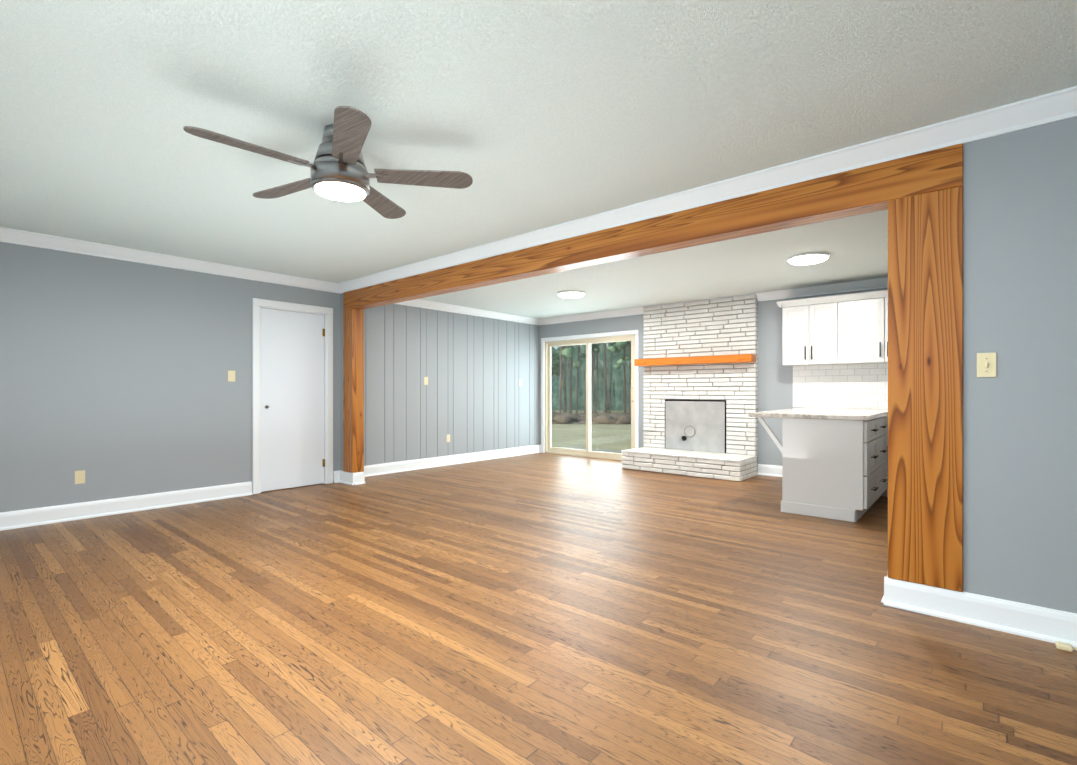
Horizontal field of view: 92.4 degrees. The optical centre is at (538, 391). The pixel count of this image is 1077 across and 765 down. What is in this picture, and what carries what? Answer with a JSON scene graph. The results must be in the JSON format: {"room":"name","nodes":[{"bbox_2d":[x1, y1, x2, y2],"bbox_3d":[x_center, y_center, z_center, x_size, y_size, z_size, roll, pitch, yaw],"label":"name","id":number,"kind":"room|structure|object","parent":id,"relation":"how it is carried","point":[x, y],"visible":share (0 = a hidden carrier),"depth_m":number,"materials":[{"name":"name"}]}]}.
{"room":"living room","nodes":[
{"label":"living room","id":0,"kind":"room"},
{"bbox_2d":[0,242,339,511],"bbox_3d":[-3.851,-0.095,4.681,0.120,2.390,4.540,0,0,40],"label":"wall","id":1,"kind":"structure","parent":0,"point":[115,382],"depth_m":4.68,"materials":[{"name":"grey paint"}]},
{"bbox_2d":[75,470,84,483],"bbox_3d":[-3.965,0.740,4.462,0.010,0.115,0.070,0,0,40],"label":"outlet","id":2,"kind":"object","parent":1,"relation":"attached to","point":[79,477],"visible":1,"depth_m":4.46,"materials":[{"name":"beige plastic"}]},
{"bbox_2d":[228,371,234,381],"bbox_3d":[-3.195,-0.160,5.369,0.016,0.115,0.070,0,0,40],"label":"light switch","id":3,"kind":"object","parent":1,"relation":"attached to","point":[231,375],"visible":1,"depth_m":5.36,"materials":[{"name":"beige plastic"}]},
{"bbox_2d":[252,298,332,493],"bbox_3d":[-2.806,0.050,5.892,0.137,2.100,0.900,0,0,40],"label":"door","id":4,"kind":"structure","parent":1,"relation":"attached to","point":[292,395],"depth_m":5.85,"materials":[{"name":"white wood"}]},
{"bbox_2d":[364,304,538,465],"bbox_3d":[-1.217,-0.096,7.967,0.120,2.390,3.880,0,0,40],"label":"wall","id":5,"kind":"structure","parent":0,"point":[472,396],"depth_m":7.67,"materials":[{"name":"grey"}]},
{"bbox_2d":[424,377,427,384],"bbox_3d":[-1.619,-0.151,7.416,0.016,0.115,0.070,0,0,40],"label":"light switch panel","id":6,"kind":"object","parent":5,"relation":"attached to","point":[425,380],"visible":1,"depth_m":7.41,"materials":[{"name":"beige plastic"}]},
{"bbox_2d":[0,453,1076,764],"bbox_3d":[0.123,1.131,3.839,7.820,0.060,8.420,0,0,40],"label":"floor","id":7,"kind":"structure","parent":0,"point":[544,609],"depth_m":2.30,"materials":[{"name":"brown wood"}]},
{"bbox_2d":[621,294,757,481],"bbox_3d":[2.034,-0.096,7.100,1.712,2.390,0.738,0,0,40],"label":"fireplace","id":8,"kind":"object","parent":7,"relation":"on","point":[698,362],"visible":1,"depth_m":7.15,"materials":[{"name":"white brick"}]},
{"bbox_2d":[781,417,880,521],"bbox_3d":[2.667,0.670,4.726,0.657,0.860,0.573,0,0,40],"label":"base cabinet","id":9,"kind":"object","parent":7,"relation":"on","point":[835,469],"depth_m":4.50,"materials":[{"name":"grey wood"}]},
{"bbox_2d":[881,416,887,496],"bbox_3d":[3.034,0.670,5.156,0.657,0.860,0.556,0,0,40],"label":"base cabinet","id":10,"kind":"object","parent":7,"relation":"on","point":[884,420],"depth_m":5.11,"materials":[{"name":"grey wood"}]},
{"bbox_2d":[748,408,887,420],"bbox_3d":[2.824,0.220,5.123,0.980,0.040,1.440,0,0,40],"label":"countertop","id":11,"kind":"structure","parent":10,"relation":"on","point":[839,413],"depth_m":4.74,"materials":[{"name":"stone"}]},
{"bbox_2d":[803,407,887,409],"bbox_3d":[4.291,0.220,5.242,3.058,0.040,0.614,0,0,40],"label":"countertop","id":12,"kind":"structure","parent":10,"relation":"on","point":[803,407],"depth_m":6.06,"materials":[{"name":"stone"}]},
{"bbox_2d":[1055,641,1076,651],"bbox_3d":[2.259,1.090,2.197,0.080,0.022,0.045,0,0,40],"label":"stub","id":13,"kind":"object","parent":7,"relation":"on","point":[1064,646],"visible":1,"depth_m":2.19,"materials":[{"name":"beige plastic"}]},
{"bbox_2d":[0,0,1076,318],"bbox_3d":[0.123,-1.329,3.838,7.820,0.080,8.420,0,0,40],"label":"ceiling","id":14,"kind":"structure","parent":0,"point":[532,114],"depth_m":2.37,"materials":[{"name":"white paint"}]},
{"bbox_2d":[183,105,472,218],"bbox_3d":[-1.020,-1.137,2.543,1.237,0.304,1.218,0,0,40],"label":"ceiling fan","id":15,"kind":"object","parent":14,"relation":"hanging from","point":[338,170],"visible":1,"depth_m":2.47,"materials":[{"name":"wood"}]},
{"bbox_2d":[557,290,585,297],"bbox_3d":[0.432,-1.265,6.756,0.370,0.050,0.370,0,0,40],"label":"ceiling light","id":16,"kind":"object","parent":14,"relation":"attached to","point":[571,294],"visible":1,"depth_m":6.65,"materials":[{"name":"white glass"}]},
{"bbox_2d":[786,252,829,264],"bbox_3d":[2.582,-1.265,4.947,0.370,0.050,0.370,0,0,40],"label":"ceiling light","id":17,"kind":"object","parent":14,"relation":"attached to","point":[807,258],"visible":1,"depth_m":4.86,"materials":[{"name":"white"}]},
{"bbox_2d":[340,117,1076,613],"bbox_3d":[0.451,-0.095,3.914,7.420,2.390,0.120,0,0,40],"label":"wall","id":18,"kind":"structure","parent":0,"point":[1020,409],"depth_m":2.35,"materials":[{"name":"grey paint"}]},
{"bbox_2d":[343,308,363,472],"bbox_3d":[-2.219,-0.013,6.193,0.200,1.945,0.156,0,0,40],"label":"post","id":19,"kind":"object","parent":18,"relation":"attached to","point":[353,390],"visible":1,"depth_m":6.13,"materials":[{"name":"brown wood"}]},
{"bbox_2d":[343,143,962,308],"bbox_3d":[-0.108,-1.087,4.391,5.750,0.205,0.156,0,0,40],"label":"lintel beam","id":20,"kind":"structure","parent":18,"relation":"attached to","point":[868,189],"depth_m":3.28,"materials":[{"name":"brown wood"}]},
{"bbox_2d":[888,186,962,591],"bbox_3d":[1.964,-0.011,2.622,0.300,1.945,0.156,0,0,40],"label":"post","id":21,"kind":"object","parent":18,"relation":"attached to","point":[925,388],"visible":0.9,"depth_m":2.56,"materials":[{"name":"brown wood"}]},
{"bbox_2d":[977,352,996,376],"bbox_3d":[2.099,-0.124,2.417,0.070,0.115,0.016,0,0,40],"label":"light switch","id":22,"kind":"object","parent":18,"relation":"attached to","point":[986,364],"visible":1,"depth_m":2.42,"materials":[{"name":"beige plastic"}]},
{"bbox_2d":[539,288,887,465],"bbox_3d":[2.920,-0.095,6.907,7.550,2.390,0.120,0,0,40],"label":"wall","id":23,"kind":"structure","parent":0,"point":[775,383],"depth_m":6.78,"materials":[{"name":"grey paint"}]},
{"bbox_2d":[541,330,638,460],"bbox_3d":[0.833,0.071,8.666,1.970,2.055,0.125,0,0,40],"label":"sliding glass door","id":24,"kind":"structure","parent":23,"relation":"in","point":[588,340],"depth_m":8.65,"materials":[{"name":"clear glass"}]},
{"bbox_2d":[780,302,843,365],"bbox_3d":[3.349,-0.675,6.246,0.658,0.710,0.328,0,0,40],"label":"upper cabinet","id":25,"kind":"object","parent":23,"relation":"attached to","point":[812,335],"depth_m":6.11,"materials":[{"name":"white wood"}]},
{"bbox_2d":[793,363,887,408],"bbox_3d":[4.445,-0.060,5.521,3.189,0.520,0.008,0,0,40],"label":"backsplash","id":26,"kind":"structure","parent":23,"relation":"attached to","point":[864,386],"depth_m":6.20,"materials":[{"name":"tile"}]},
{"bbox_2d":[844,294,887,364],"bbox_3d":[3.897,-0.675,5.778,1.016,0.710,0.328,0,0,40],"label":"upper cabinet","id":27,"kind":"object","parent":23,"relation":"attached to","point":[850,331],"depth_m":5.77,"materials":[{"name":"white wood"}]},
{"label":"outside","id":28,"kind":"structure","parent":0,"visible":0},
{"bbox_2d":[551,410,630,450],"bbox_3d":[9.088,1.333,58.256,130.000,0.200,86.000,0,0,40],"label":"ground","id":29,"kind":"structure","parent":28,"point":[571,436],"depth_m":14.62,"materials":[{"name":"green plant"}]},
{"bbox_2d":[551,341,630,424],"bbox_3d":[2.470,-6.926,27.340,15.746,16.789,16.398,0,0,40],"label":"trees","id":30,"kind":"object","parent":29,"relation":"on","point":[564,356],"depth_m":23.71,"materials":[{"name":"green plant"}]},
{"bbox_2d":[565,446,621,453],"bbox_3d":[1.364,1.194,9.236,2.900,0.110,1.399,0,0,40],"label":"patio","id":31,"kind":"structure","parent":29,"relation":"on","point":[602,450],"depth_m":10.13,"materials":[{"name":"grey concrete"}]},
{"bbox_3d":[0.237,-0.094,3.663,7.420,2.390,8.300,0,0,40],"label":"wall","id":32,"kind":"structure","parent":0,"visible":0},
{"bbox_2d":[0,227,335,530],"bbox_3d":[-3.808,-0.095,4.578,0.080,2.390,4.200,0,0,40],"label":"baseboard","id":33,"kind":"structure","parent":32,"relation":"attached to","point":[16,519],"depth_m":4.71,"materials":[{"name":"white"}]},
{"bbox_2d":[336,86,1076,647],"bbox_3d":[0.337,-0.094,3.873,7.300,2.390,0.090,0,0,40],"label":"baseboard","id":34,"kind":"structure","parent":32,"relation":"attached to","point":[1028,620],"depth_m":2.88,"materials":[{"name":"white wood"}]},
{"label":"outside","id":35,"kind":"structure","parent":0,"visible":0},
{"bbox_2d":[551,341,628,410],"bbox_3d":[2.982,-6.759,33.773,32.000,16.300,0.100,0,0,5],"label":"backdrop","id":36,"kind":"structure","parent":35,"point":[617,390],"depth_m":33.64,"materials":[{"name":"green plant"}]}
]}

